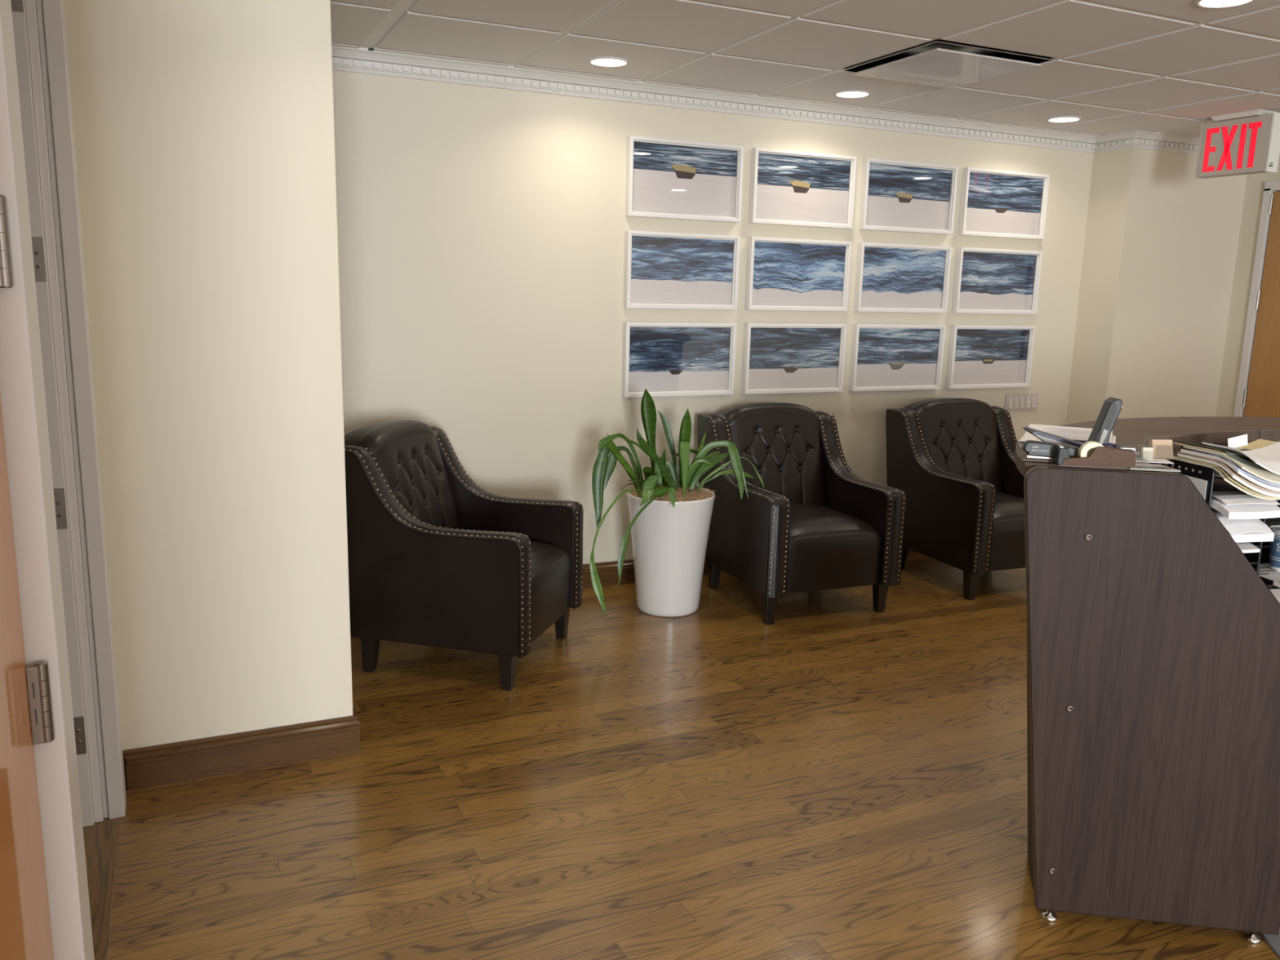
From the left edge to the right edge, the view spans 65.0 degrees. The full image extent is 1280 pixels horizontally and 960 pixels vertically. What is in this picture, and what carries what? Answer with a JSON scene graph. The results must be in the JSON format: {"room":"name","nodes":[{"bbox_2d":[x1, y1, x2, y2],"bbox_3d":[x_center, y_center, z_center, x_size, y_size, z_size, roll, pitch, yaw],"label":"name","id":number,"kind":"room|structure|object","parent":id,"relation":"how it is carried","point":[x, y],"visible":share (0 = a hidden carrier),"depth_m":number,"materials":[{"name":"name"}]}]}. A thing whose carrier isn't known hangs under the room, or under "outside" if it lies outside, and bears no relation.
{"room":"office reception area","nodes":[
{"label":"office reception area","id":0,"kind":"room"},
{"bbox_2d":[64,0,353,750],"bbox_3d":[-1.206,-0.420,2.873,0.654,2.600,0.185,-4,12,-25],"label":"wall column","id":1,"kind":"structure","parent":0,"point":[204,130],"depth_m":2.80,"materials":[{"name":"paint"}]},
{"bbox_2d":[122,715,361,791],"bbox_3d":[-1.183,0.816,3.017,0.674,0.120,0.020,-4,12,-25],"label":"baseboard","id":2,"kind":"structure","parent":1,"relation":"attached to","point":[158,765],"depth_m":3.00,"materials":[{"name":"brown wood"}]},
{"bbox_2d":[352,705,360,725],"bbox_3d":[-0.925,0.780,3.236,0.020,0.120,0.205,-4,12,-25],"label":"baseboard","id":3,"kind":"structure","parent":1,"relation":"attached to","point":[354,713],"depth_m":3.17,"materials":[{"name":"brown wood"}]},
{"bbox_2d":[93,551,1279,959],"bbox_3d":[2.613,1.536,0.286,11.200,0.100,11.700,-4,12,-25],"label":"floor","id":4,"kind":"structure","parent":0,"point":[837,778],"depth_m":2.83,"materials":[{"name":"brown wood"}]},
{"bbox_2d":[83,820,119,959],"bbox_3d":[-1.270,1.005,2.320,0.088,0.004,0.875,-4,12,-25],"label":"floor","id":5,"kind":"structure","parent":4,"relation":"on","point":[100,840],"depth_m":2.47,"materials":[{"name":"brown wood"}]},
{"bbox_2d":[344,420,583,690],"bbox_3d":[-0.707,0.242,3.964,0.804,0.916,0.699,4,11,15],"label":"armchair","id":6,"kind":"object","parent":4,"relation":"on","point":[437,558],"visible":1,"depth_m":3.70,"materials":[{"name":"brown leather"}]},
{"bbox_2d":[590,388,764,617],"bbox_3d":[0.088,0.105,4.505,0.853,1.021,0.472,-5,13,-32],"label":"potted plant","id":7,"kind":"object","parent":4,"relation":"on","point":[670,513],"visible":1,"depth_m":4.47,"materials":[{"name":"green plant"}]},
{"bbox_2d":[697,402,906,625],"bbox_3d":[0.737,0.118,4.798,0.699,0.916,0.804,-3,12,-21],"label":"armchair","id":8,"kind":"object","parent":4,"relation":"on","point":[814,524],"visible":0.96,"depth_m":4.65,"materials":[{"name":"brown leather"}]},
{"bbox_2d":[885,397,1025,599],"bbox_3d":[1.776,0.060,5.236,0.699,0.916,0.804,-3,12,-21],"label":"armchair","id":9,"kind":"object","parent":4,"relation":"on","point":[953,460],"visible":0.85,"depth_m":5.21,"materials":[{"name":"brown leather"}]},
{"bbox_2d":[1014,416,1279,944],"bbox_3d":[2.153,0.453,2.745,2.468,1.090,1.276,3,11,8],"label":"reception desk","id":10,"kind":"object","parent":4,"relation":"on","point":[1153,639],"visible":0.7,"depth_m":2.26,"materials":[{"name":"laminate"}]},
{"bbox_2d":[1019,440,1078,462],"bbox_3d":[0.924,-0.064,2.269,0.120,0.046,0.031,4,11,11],"label":"stapler","id":11,"kind":"object","parent":10,"relation":"on","point":[1036,451],"visible":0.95,"depth_m":2.26,"materials":[{"name":"black plastic"}]},
{"bbox_2d":[1022,426,1083,455],"bbox_3d":[0.990,-0.086,2.349,0.170,0.062,0.078,3,11,6],"label":"magazine","id":12,"kind":"object","parent":10,"relation":"on","point":[1042,436],"visible":0.48,"depth_m":2.32,"materials":[{"name":"blue paper"}]},
{"bbox_2d":[1018,423,1115,447],"bbox_3d":[1.112,-0.109,2.604,0.220,0.019,0.360,6,12,25],"label":"open booklet","id":13,"kind":"object","parent":10,"relation":"on","point":[1070,433],"visible":0.46,"depth_m":2.69,"materials":[{"name":"white paper"}]},
{"bbox_2d":[1071,439,1087,443],"bbox_3d":[1.079,-0.091,2.447,0.110,0.012,0.012,5,11,20],"label":"pen","id":14,"kind":"object","parent":13,"relation":"on","point":[1080,441],"visible":0.07,"depth_m":2.44,"materials":[{"name":"blue plastic"}]},
{"bbox_2d":[1053,440,1136,469],"bbox_3d":[1.006,-0.058,2.221,0.164,0.056,0.039,3,11,9],"label":"tape dispenser","id":15,"kind":"object","parent":10,"relation":"on","point":[1091,454],"visible":0.99,"depth_m":2.21,"materials":[{"name":"brown plastic"}]},
{"bbox_2d":[1087,397,1123,444],"bbox_3d":[1.083,-0.124,2.362,0.073,0.138,0.058,2,11,4],"label":"stapler","id":16,"kind":"object","parent":10,"relation":"on","point":[1111,408],"visible":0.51,"depth_m":2.34,"materials":[{"name":"black plastic"}]},
{"bbox_2d":[1102,442,1124,448],"bbox_3d":[1.103,-0.080,2.365,0.069,0.019,0.048,-4,12,-25],"label":"coiled cable","id":17,"kind":"object","parent":10,"relation":"on","point":[1113,445],"visible":0.37,"depth_m":2.36,"materials":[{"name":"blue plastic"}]},
{"bbox_2d":[1014,417,1259,476],"bbox_3d":[1.317,-0.100,2.721,0.441,0.033,1.314,11,14,41],"label":"countertop","id":18,"kind":"structure","parent":10,"relation":"on","point":[1130,433],"depth_m":2.88,"materials":[{"name":"laminate"}]},
{"bbox_2d":[1128,463,1180,471],"bbox_3d":[1.125,-0.028,2.220,0.105,0.004,0.075,3,11,8],"label":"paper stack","id":19,"kind":"object","parent":10,"relation":"on","point":[1148,467],"visible":0.76,"depth_m":2.19,"materials":[{"name":"white paper"}]},
{"bbox_2d":[1135,457,1173,463],"bbox_3d":[1.165,-0.046,2.328,0.115,0.001,0.060,3,11,8],"label":"note card","id":20,"kind":"object","parent":10,"relation":"on","point":[1157,460],"visible":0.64,"depth_m":2.31,"materials":[{"name":"white paper"}]},
{"bbox_2d":[1117,444,1138,460],"bbox_3d":[1.131,-0.060,2.334,0.040,0.036,0.050,3,11,8],"label":"card holder","id":21,"kind":"object","parent":20,"relation":"on","point":[1133,449],"visible":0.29,"depth_m":2.33,"materials":[{"name":"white plastic"}]},
{"bbox_2d":[1137,447,1157,461],"bbox_3d":[1.173,-0.059,2.326,0.030,0.040,0.050,3,11,8],"label":"card holder","id":22,"kind":"object","parent":20,"relation":"on","point":[1147,453],"visible":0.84,"depth_m":2.32,"materials":[{"name":"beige plastic"}]},
{"bbox_2d":[1148,440,1179,459],"bbox_3d":[1.229,-0.074,2.370,0.060,0.055,0.050,0,11,-9],"label":"card holder","id":23,"kind":"object","parent":10,"relation":"on","point":[1164,448],"visible":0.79,"depth_m":2.36,"materials":[{"name":"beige plastic"}]},
{"bbox_2d":[1149,459,1266,573],"bbox_3d":[1.481,0.092,2.671,0.183,0.305,0.270,-1,11,-12],"label":"desk organizer","id":24,"kind":"object","parent":10,"relation":"on","point":[1215,485],"visible":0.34,"depth_m":2.57,"materials":[{"name":"black plastic"}]},
{"bbox_2d":[1160,471,1207,499],"bbox_3d":[1.392,0.098,2.647,0.002,0.239,0.231,-1,11,-12],"label":"notice sheet","id":25,"kind":"object","parent":24,"relation":"attached to","point":[1200,484],"visible":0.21,"depth_m":2.54,"materials":[{"name":"white paper"}]},
{"bbox_2d":[1174,457,1279,500],"bbox_3d":[1.563,-0.007,2.590,0.310,0.081,0.190,-1,11,-12],"label":"bundle","id":26,"kind":"object","parent":24,"relation":"on","point":[1218,472],"visible":0.29,"depth_m":2.49,"materials":[{"name":"beige paper"}]},
{"bbox_2d":[1173,455,1279,497],"bbox_3d":[1.564,-0.011,2.585,0.310,0.079,0.190,-1,11,-14],"label":"folder","id":27,"kind":"object","parent":26,"relation":"on","point":[1225,473],"visible":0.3,"depth_m":2.49,"materials":[{"name":"beige paper"}]},
{"bbox_2d":[1177,453,1279,497],"bbox_3d":[1.573,-0.015,2.571,0.310,0.082,0.190,-1,11,-12],"label":"bundle","id":28,"kind":"object","parent":27,"relation":"on","point":[1185,456],"visible":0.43,"depth_m":2.48,"materials":[{"name":"white paper"}]},
{"bbox_2d":[1177,451,1279,493],"bbox_3d":[1.577,-0.023,2.574,0.310,0.075,0.190,-1,11,-11],"label":"folder","id":29,"kind":"object","parent":28,"relation":"on","point":[1228,467],"visible":0.29,"depth_m":2.48,"materials":[{"name":"beige paper"}]},
{"bbox_2d":[1180,448,1279,491],"bbox_3d":[1.578,-0.028,2.565,0.310,0.080,0.190,-1,11,-13],"label":"bundle","id":30,"kind":"object","parent":29,"relation":"on","point":[1257,482],"visible":0.37,"depth_m":2.47,"materials":[{"name":"white paper"}]},
{"bbox_2d":[1186,448,1279,486],"bbox_3d":[1.589,-0.035,2.561,0.310,0.071,0.190,0,11,-9],"label":"bundle","id":31,"kind":"object","parent":30,"relation":"on","point":[1233,464],"visible":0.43,"depth_m":2.46,"materials":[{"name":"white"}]},
{"bbox_2d":[1182,445,1279,484],"bbox_3d":[1.583,-0.041,2.562,0.310,0.072,0.190,-1,11,-14],"label":"bundle","id":32,"kind":"object","parent":31,"relation":"on","point":[1269,476],"visible":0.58,"depth_m":2.48,"materials":[{"name":"beige paper"}]},
{"bbox_2d":[1172,439,1278,460],"bbox_3d":[1.569,-0.056,2.607,0.310,0.067,0.190,-2,11,-18],"label":"folder","id":33,"kind":"object","parent":32,"relation":"on","point":[1260,443],"visible":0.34,"depth_m":2.69,"materials":[{"name":"beige paper"}]},
{"bbox_2d":[1177,440,1279,471],"bbox_3d":[1.589,-0.057,2.595,0.310,0.065,0.190,-1,11,-11],"label":"folder","id":34,"kind":"object","parent":33,"relation":"on","point":[1244,460],"visible":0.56,"depth_m":2.51,"materials":[{"name":"grey"}]},
{"bbox_2d":[1227,434,1248,448],"bbox_3d":[1.587,-0.101,2.668,0.065,0.041,0.001,-1,11,-12],"label":"envelope","id":35,"kind":"object","parent":34,"relation":"on","point":[1239,441],"visible":0.86,"depth_m":2.67,"materials":[{"name":"white paper"}]},
{"bbox_2d":[1201,441,1279,475],"bbox_3d":[1.603,-0.054,2.561,0.270,0.067,0.165,-2,11,-16],"label":"bundle","id":36,"kind":"object","parent":34,"relation":"on","point":[1268,457],"visible":1,"depth_m":2.56,"materials":[{"name":"white paper"}]},
{"bbox_2d":[1212,477,1244,493],"bbox_3d":[1.484,0.006,2.655,0.168,0.004,0.258,-1,11,-12],"label":"shelf","id":37,"kind":"object","parent":24,"relation":"attached to","point":[1220,486],"depth_m":2.57,"materials":[{"name":"black plastic"}]},
{"bbox_2d":[1210,496,1279,519],"bbox_3d":[1.493,0.054,2.600,0.160,0.038,0.250,-1,11,-13],"label":"bundle","id":38,"kind":"object","parent":24,"relation":"in","point":[1251,511],"visible":0.26,"depth_m":2.49,"materials":[{"name":"white paper"}]},
{"bbox_2d":[1212,493,1279,505],"bbox_3d":[1.503,0.035,2.583,0.150,0.017,0.200,0,11,-9],"label":"bundle","id":39,"kind":"object","parent":38,"relation":"on","point":[1228,499],"visible":0.38,"depth_m":2.50,"materials":[{"name":"white paper"}]},
{"bbox_2d":[1235,542,1260,553],"bbox_3d":[1.467,0.151,2.625,0.120,0.018,0.250,-2,11,-15],"label":"bundle","id":40,"kind":"object","parent":24,"relation":"on","point":[1246,547],"visible":0.12,"depth_m":2.52,"materials":[{"name":"white paper"}]},
{"bbox_2d":[1226,519,1274,542],"bbox_3d":[1.486,0.108,2.607,0.140,0.046,0.250,-1,11,-12],"label":"bundle","id":41,"kind":"object","parent":24,"relation":"in","point":[1249,536],"visible":0.13,"depth_m":2.49,"materials":[{"name":"white paper"}]},
{"bbox_2d":[1212,508,1271,536],"bbox_3d":[1.475,0.092,2.590,0.122,0.043,0.250,-2,11,-16],"label":"bundle","id":42,"kind":"object","parent":41,"relation":"on","point":[1234,526],"visible":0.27,"depth_m":2.49,"materials":[{"name":"white paper"}]},
{"bbox_2d":[1248,559,1257,564],"bbox_3d":[1.479,0.191,2.690,0.168,0.004,0.258,-1,11,-12],"label":"shelf","id":43,"kind":"object","parent":24,"relation":"attached to","point":[1252,561],"depth_m":2.59,"materials":[{"name":"black plastic"}]},
{"bbox_2d":[1181,416,1279,440],"bbox_3d":[2.617,-0.079,2.774,1.983,0.033,0.676,9,13,35],"label":"countertop","id":44,"kind":"structure","parent":10,"relation":"on","point":[1268,428],"depth_m":3.10,"materials":[{"name":"laminate"}]},
{"bbox_2d":[1214,474,1279,564],"bbox_3d":[1.695,0.096,2.860,0.250,0.238,0.240,-1,11,-12],"label":"desk organizer","id":45,"kind":"object","parent":10,"relation":"on","point":[1264,558],"visible":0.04,"depth_m":2.82,"materials":[{"name":"black plastic"}]},
{"bbox_2d":[1259,551,1269,564],"bbox_3d":[1.692,0.211,2.880,0.236,0.004,0.231,-1,11,-12],"label":"shelf","id":46,"kind":"object","parent":45,"relation":"attached to","point":[1264,558],"depth_m":2.83,"materials":[{"name":"black plastic"}]},
{"bbox_2d":[1262,541,1270,547],"bbox_3d":[1.694,0.162,2.871,0.236,0.004,0.231,-1,11,-12],"label":"shelf","id":47,"kind":"object","parent":45,"relation":"attached to","point":[1267,544],"depth_m":2.77,"materials":[{"name":"black plastic"}]},
{"bbox_2d":[1265,517,1279,527],"bbox_3d":[1.696,0.110,2.847,0.225,0.010,0.220,-1,11,-12],"label":"bundle","id":48,"kind":"object","parent":45,"relation":"on","point":[1275,521],"visible":0.06,"depth_m":2.79,"materials":[{"name":"grey"}]},
{"bbox_2d":[1260,576,1273,589],"bbox_3d":[1.514,0.262,2.539,0.160,0.022,0.048,-1,11,-12],"label":"desk tray","id":49,"kind":"object","parent":10,"relation":"on","point":[1269,584],"visible":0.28,"depth_m":2.54,"materials":[{"name":"black plastic"}]},
{"bbox_2d":[1258,563,1279,587],"bbox_3d":[1.712,0.249,2.655,0.250,0.005,0.200,-1,11,-13],"label":"loose papers","id":50,"kind":"object","parent":10,"relation":"on","point":[1264,571],"visible":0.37,"depth_m":2.65,"materials":[{"name":"white paper"}]},
{"bbox_2d":[1269,525,1279,571],"bbox_3d":[1.728,0.186,2.687,0.090,0.112,0.090,-4,12,-25],"label":"coffee cup","id":51,"kind":"object","parent":50,"relation":"on","point":[1274,554],"visible":1,"depth_m":2.68,"materials":[{"name":"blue paper"}]},
{"bbox_2d":[1269,588,1279,603],"bbox_3d":[1.584,0.299,2.398,0.300,0.005,0.250,-1,11,-12],"label":"loose papers","id":52,"kind":"object","parent":10,"relation":"on","point":[1276,593],"visible":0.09,"depth_m":2.49,"materials":[{"name":"white paper"}]},
{"bbox_2d":[1260,925,1279,958],"bbox_3d":[2.046,1.097,2.246,1.204,0.006,1.204,-4,12,-25],"label":"floor mat","id":53,"kind":"object","parent":4,"relation":"on","point":[1273,940],"visible":0.15,"depth_m":2.32,"materials":[{"name":"grey"}]},
{"bbox_2d":[332,70,1093,564],"bbox_3d":[0.193,-0.787,4.982,5.300,2.600,0.120,-4,12,-25],"label":"wall","id":54,"kind":"structure","parent":0,"point":[482,229],"depth_m":4.62,"materials":[{"name":"paint"}]},
{"bbox_2d":[622,321,736,397],"bbox_3d":[0.197,-0.593,4.932,0.601,0.357,0.040,-4,12,-25],"label":"framed picture","id":55,"kind":"object","parent":54,"relation":"attached to","point":[663,359],"visible":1,"depth_m":4.93,"materials":[{"name":"white paint"}]},
{"bbox_2d":[623,230,740,309],"bbox_3d":[0.207,-1.008,4.853,0.601,0.357,0.040,-4,12,-25],"label":"framed picture","id":56,"kind":"object","parent":54,"relation":"attached to","point":[663,269],"visible":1,"depth_m":4.85,"materials":[{"name":"blue paper"}]},
{"bbox_2d":[625,135,743,222],"bbox_3d":[0.216,-1.423,4.774,0.601,0.357,0.040,-4,12,-25],"label":"framed picture","id":57,"kind":"object","parent":54,"relation":"attached to","point":[666,178],"visible":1,"depth_m":4.77,"materials":[{"name":"paper"}]},
{"bbox_2d":[332,45,1096,152],"bbox_3d":[0.321,-1.792,4.739,5.145,0.088,0.060,-4,12,-25],"label":"trim","id":58,"kind":"structure","parent":54,"relation":"attached to","point":[360,60],"depth_m":4.67,"materials":[{"name":"white paint"}]},
{"bbox_2d":[582,549,915,588],"bbox_3d":[0.257,0.440,5.180,5.150,0.120,0.020,-4,12,-25],"label":"baseboard","id":59,"kind":"structure","parent":54,"relation":"attached to","point":[607,571],"depth_m":4.99,"materials":[{"name":"brown wood"}]},
{"bbox_2d":[741,322,846,394],"bbox_3d":[0.803,-0.631,5.211,0.601,0.357,0.040,-4,12,-25],"label":"framed picture","id":60,"kind":"object","parent":54,"relation":"attached to","point":[778,357],"visible":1,"depth_m":5.21,"materials":[{"name":"white paint"}]},
{"bbox_2d":[745,236,851,311],"bbox_3d":[0.813,-1.046,5.132,0.601,0.357,0.040,-4,12,-25],"label":"framed picture","id":61,"kind":"object","parent":54,"relation":"attached to","point":[794,274],"visible":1,"depth_m":5.13,"materials":[{"name":"blue paper"}]},
{"bbox_2d":[748,146,857,228],"bbox_3d":[0.823,-1.461,5.053,0.601,0.357,0.040,-4,12,-25],"label":"framed picture","id":62,"kind":"object","parent":54,"relation":"attached to","point":[791,188],"visible":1,"depth_m":5.05,"materials":[{"name":"paper"}]},
{"bbox_2d":[848,324,946,391],"bbox_3d":[1.409,-0.670,5.490,0.601,0.357,0.040,-4,12,-25],"label":"framed picture","id":63,"kind":"object","parent":54,"relation":"attached to","point":[884,357],"visible":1,"depth_m":5.49,"materials":[{"name":"white paint"}]},
{"bbox_2d":[853,242,951,312],"bbox_3d":[1.419,-1.085,5.411,0.601,0.357,0.040,-4,12,-25],"label":"framed picture","id":64,"kind":"object","parent":54,"relation":"attached to","point":[890,277],"visible":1,"depth_m":5.41,"materials":[{"name":"blue paper"}]},
{"bbox_2d":[858,157,958,234],"bbox_3d":[1.429,-1.500,5.332,0.601,0.357,0.040,-4,12,-25],"label":"framed picture","id":65,"kind":"object","parent":54,"relation":"attached to","point":[896,196],"visible":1,"depth_m":5.33,"materials":[{"name":"paper"}]},
{"bbox_2d":[945,324,1035,389],"bbox_3d":[2.015,-0.708,5.769,0.601,0.357,0.040,-4,12,-25],"label":"framed picture","id":66,"kind":"object","parent":54,"relation":"attached to","point":[980,356],"visible":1,"depth_m":5.77,"materials":[{"name":"white paint"}]},
{"bbox_2d":[951,247,1042,314],"bbox_3d":[2.025,-1.123,5.690,0.601,0.357,0.040,-4,12,-25],"label":"framed picture","id":67,"kind":"object","parent":54,"relation":"attached to","point":[987,280],"visible":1,"depth_m":5.69,"materials":[{"name":"blue paper"}]},
{"bbox_2d":[957,167,1049,239],"bbox_3d":[2.035,-1.538,5.611,0.601,0.357,0.040,-4,12,-25],"label":"framed picture","id":68,"kind":"object","parent":54,"relation":"attached to","point":[994,203],"visible":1,"depth_m":5.61,"materials":[{"name":"paper"}]},
{"bbox_2d":[1004,392,1038,411],"bbox_3d":[2.262,-0.460,5.951,0.254,0.104,0.013,-4,12,-25],"label":"light switch panel","id":69,"kind":"object","parent":54,"relation":"attached to","point":[1013,402],"visible":0.97,"depth_m":5.95,"materials":[{"name":"grey plastic"}]},
{"bbox_2d":[1008,396,1013,408],"bbox_3d":[2.180,-0.454,5.910,0.031,0.066,0.007,-4,12,-25],"label":"rocker switch","id":70,"kind":"object","parent":69,"relation":"attached to","point":[1010,398],"depth_m":5.91,"materials":[{"name":"white plastic"}]},
{"bbox_2d":[1013,396,1018,408],"bbox_3d":[2.221,-0.457,5.929,0.031,0.066,0.007,-4,12,-25],"label":"rocker switch","id":71,"kind":"object","parent":69,"relation":"attached to","point":[1015,398],"depth_m":5.93,"materials":[{"name":"white plastic"}]},
{"bbox_2d":[1019,396,1024,408],"bbox_3d":[2.263,-0.460,5.949,0.031,0.066,0.007,-4,12,-25],"label":"rocker switch","id":72,"kind":"object","parent":69,"relation":"attached to","point":[1021,398],"depth_m":5.95,"materials":[{"name":"white plastic"}]},
{"bbox_2d":[1025,396,1030,408],"bbox_3d":[2.305,-0.462,5.968,0.031,0.066,0.007,-4,12,-25],"label":"rocker switch","id":73,"kind":"object","parent":69,"relation":"attached to","point":[1027,398],"depth_m":5.97,"materials":[{"name":"white plastic"}]},
{"bbox_2d":[1031,396,1035,407],"bbox_3d":[2.346,-0.465,5.987,0.031,0.066,0.007,-4,12,-25],"label":"rocker switch","id":74,"kind":"object","parent":69,"relation":"attached to","point":[1033,398],"depth_m":5.99,"materials":[{"name":"white plastic"}]},
{"bbox_2d":[1025,453,1053,458],"bbox_3d":[0.929,-0.052,2.271,0.106,0.006,0.018,4,11,11],"label":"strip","id":75,"kind":"object","parent":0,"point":[1028,455],"depth_m":2.26,"materials":[{"name":"silver paper"}]},
{"bbox_2d":[1065,147,1147,424],"bbox_3d":[2.701,-0.918,5.990,0.115,2.600,0.390,-4,12,-25],"label":"wall","id":76,"kind":"structure","parent":0,"point":[1117,176],"depth_m":5.84,"materials":[{"name":"paint"}]},
{"bbox_2d":[330,0,1279,137],"bbox_3d":[2.007,-0.748,-0.784,9.446,0.011,11.677,-4,12,-25],"label":"ceiling","id":77,"kind":"structure","parent":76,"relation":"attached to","point":[1065,28],"depth_m":3.81,"materials":[{"name":"tile"}]},
{"bbox_2d":[587,56,630,66],"bbox_3d":[-0.129,-1.728,4.150,0.176,0.010,0.176,-4,12,-25],"label":"recessed light","id":78,"kind":"object","parent":77,"relation":"in","point":[602,61],"visible":1,"depth_m":4.14,"materials":[{"name":"white paint"}]},
{"bbox_2d":[331,0,1279,128],"bbox_3d":[2.578,-0.829,-0.318,11.494,0.011,11.300,-4,12,-25],"label":"grid","id":79,"kind":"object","parent":77,"relation":"attached to","point":[401,6],"depth_m":3.65,"materials":[{"name":"white metal"}]},
{"bbox_2d":[833,89,871,97],"bbox_3d":[0.992,-1.805,4.696,0.176,0.010,0.176,-4,12,-25],"label":"recessed light","id":80,"kind":"object","parent":77,"relation":"in","point":[847,93],"visible":1,"depth_m":4.68,"materials":[{"name":"white paint"}]},
{"bbox_2d":[1045,115,1082,122],"bbox_3d":[2.204,-1.876,5.223,0.176,0.010,0.176,-4,12,-25],"label":"recessed light","id":81,"kind":"object","parent":77,"relation":"in","point":[1061,118],"visible":1,"depth_m":5.21,"materials":[{"name":"white paint"}]},
{"bbox_2d":[1194,0,1255,8],"bbox_3d":[1.809,-1.482,3.099,0.176,0.010,0.176,-4,12,-25],"label":"recessed light","id":82,"kind":"object","parent":77,"relation":"in","point":[1202,3],"visible":1,"depth_m":3.13,"materials":[{"name":"white paint"}]},
{"bbox_2d":[1195,109,1279,178],"bbox_3d":[2.981,-1.669,5.008,0.122,0.292,0.382,-4,12,-25],"label":"exit sign","id":83,"kind":"object","parent":77,"relation":"hanging from","point":[1247,142],"visible":1,"depth_m":4.96,"materials":[{"name":"beige plastic"}]},
{"bbox_2d":[1093,130,1136,152],"bbox_3d":[2.683,-1.915,5.680,0.060,0.088,0.330,-4,12,-25],"label":"trim","id":84,"kind":"structure","parent":76,"relation":"attached to","point":[1104,143],"depth_m":5.68,"materials":[{"name":"white paint"}]},
{"bbox_2d":[1117,149,1247,418],"bbox_3d":[3.259,-0.926,6.101,0.990,2.600,0.120,-4,12,-25],"label":"wall","id":85,"kind":"structure","parent":0,"point":[1189,225],"depth_m":5.97,"materials":[{"name":"paint"}]},
{"bbox_2d":[1133,130,1199,155],"bbox_3d":[3.187,-1.919,5.766,1.045,0.088,0.060,-4,12,-25],"label":"trim","id":86,"kind":"structure","parent":85,"relation":"attached to","point":[1159,141],"depth_m":5.67,"materials":[{"name":"white paint"}]},
{"bbox_2d":[1215,157,1279,417],"bbox_3d":[6.020,0.054,1.279,0.120,2.600,11.130,-4,12,-25],"label":"wall","id":87,"kind":"structure","parent":0,"point":[1255,184],"depth_m":6.11,"materials":[{"name":"paint"}]},
{"bbox_2d":[1233,180,1279,417],"bbox_3d":[3.936,-0.605,5.673,0.135,2.160,1.055,-4,12,-25],"label":"door frame","id":88,"kind":"structure","parent":87,"relation":"attached to","point":[1270,187],"depth_m":6.01,"materials":[{"name":"white paint"}]},
{"bbox_2d":[1241,191,1279,417],"bbox_3d":[3.900,-0.580,5.671,0.061,2.090,0.989,-4,12,-25],"label":"door","id":89,"kind":"structure","parent":87,"relation":"in","point":[1263,394],"depth_m":5.96,"materials":[{"name":"brown wood"}]},
{"bbox_3d":[-2.277,-0.036,0.715,2.870,2.600,0.100,-4,12,-25],"label":"wall","id":90,"kind":"structure","parent":0,"visible":0},
{"bbox_2d":[0,194,54,959],"bbox_3d":[-0.649,0.210,0.936,0.071,2.090,0.915,-4,12,-25],"label":"door","id":91,"kind":"structure","parent":90,"relation":"in","point":[25,927],"depth_m":1.27,"materials":[{"name":"brown wood"}]},
{"bbox_2d":[0,0,94,959],"bbox_3d":[-0.935,0.096,1.368,0.236,2.160,0.125,-4,12,-25],"label":"door frame","id":92,"kind":"structure","parent":90,"relation":"attached to","point":[22,388],"depth_m":1.36,"materials":[{"name":"white paint"}]},
{"bbox_3d":[-1.551,-0.390,2.674,0.125,2.600,2.900,-4,12,-25],"label":"wall","id":93,"kind":"structure","parent":0,"visible":0},
{"bbox_2d":[10,0,23,12],"bbox_3d":[-1.438,-1.129,2.301,0.039,0.105,0.007,-4,12,-25],"label":"hinge leaf","id":94,"kind":"object","parent":93,"relation":"attached to","point":[17,6],"visible":0.55,"depth_m":2.31,"materials":[{"name":"silver metal"}]},
{"bbox_2d":[31,236,46,281],"bbox_3d":[-1.452,-0.530,2.414,0.039,0.105,0.007,-4,12,-25],"label":"hinge leaf","id":95,"kind":"object","parent":93,"relation":"attached to","point":[37,244],"visible":0.7,"depth_m":2.42,"materials":[{"name":"silver metal"}]},
{"bbox_2d":[53,488,67,528],"bbox_3d":[-1.466,0.073,2.529,0.039,0.105,0.007,-4,12,-25],"label":"hinge leaf","id":96,"kind":"object","parent":93,"relation":"attached to","point":[59,493],"visible":0.7,"depth_m":2.53,"materials":[{"name":"silver metal"}]},
{"bbox_2d":[11,0,126,826],"bbox_3d":[-1.509,-0.139,2.536,0.237,2.160,0.126,-4,12,-25],"label":"door frame","id":97,"kind":"structure","parent":93,"relation":"attached to","point":[40,33],"depth_m":2.51,"materials":[{"name":"white paint"}]},
{"bbox_2d":[73,715,86,755],"bbox_3d":[-1.481,0.673,2.642,0.039,0.105,0.007,-4,12,-25],"label":"hinge leaf","id":98,"kind":"object","parent":93,"relation":"attached to","point":[78,722],"visible":0.71,"depth_m":2.64,"materials":[{"name":"silver metal"}]},
{"bbox_3d":[2.671,-0.941,-0.184,11.200,0.035,11.700,-4,12,-25],"label":"ceiling","id":99,"kind":"structure","parent":0,"visible":0},
{"bbox_2d":[840,39,1056,88],"bbox_3d":[1.236,-1.700,4.074,0.598,0.078,0.598,-4,12,-25],"label":"ceiling vent","id":100,"kind":"object","parent":99,"relation":"in","point":[936,63],"visible":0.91,"depth_m":4.04,"materials":[{"name":"grey metal"}]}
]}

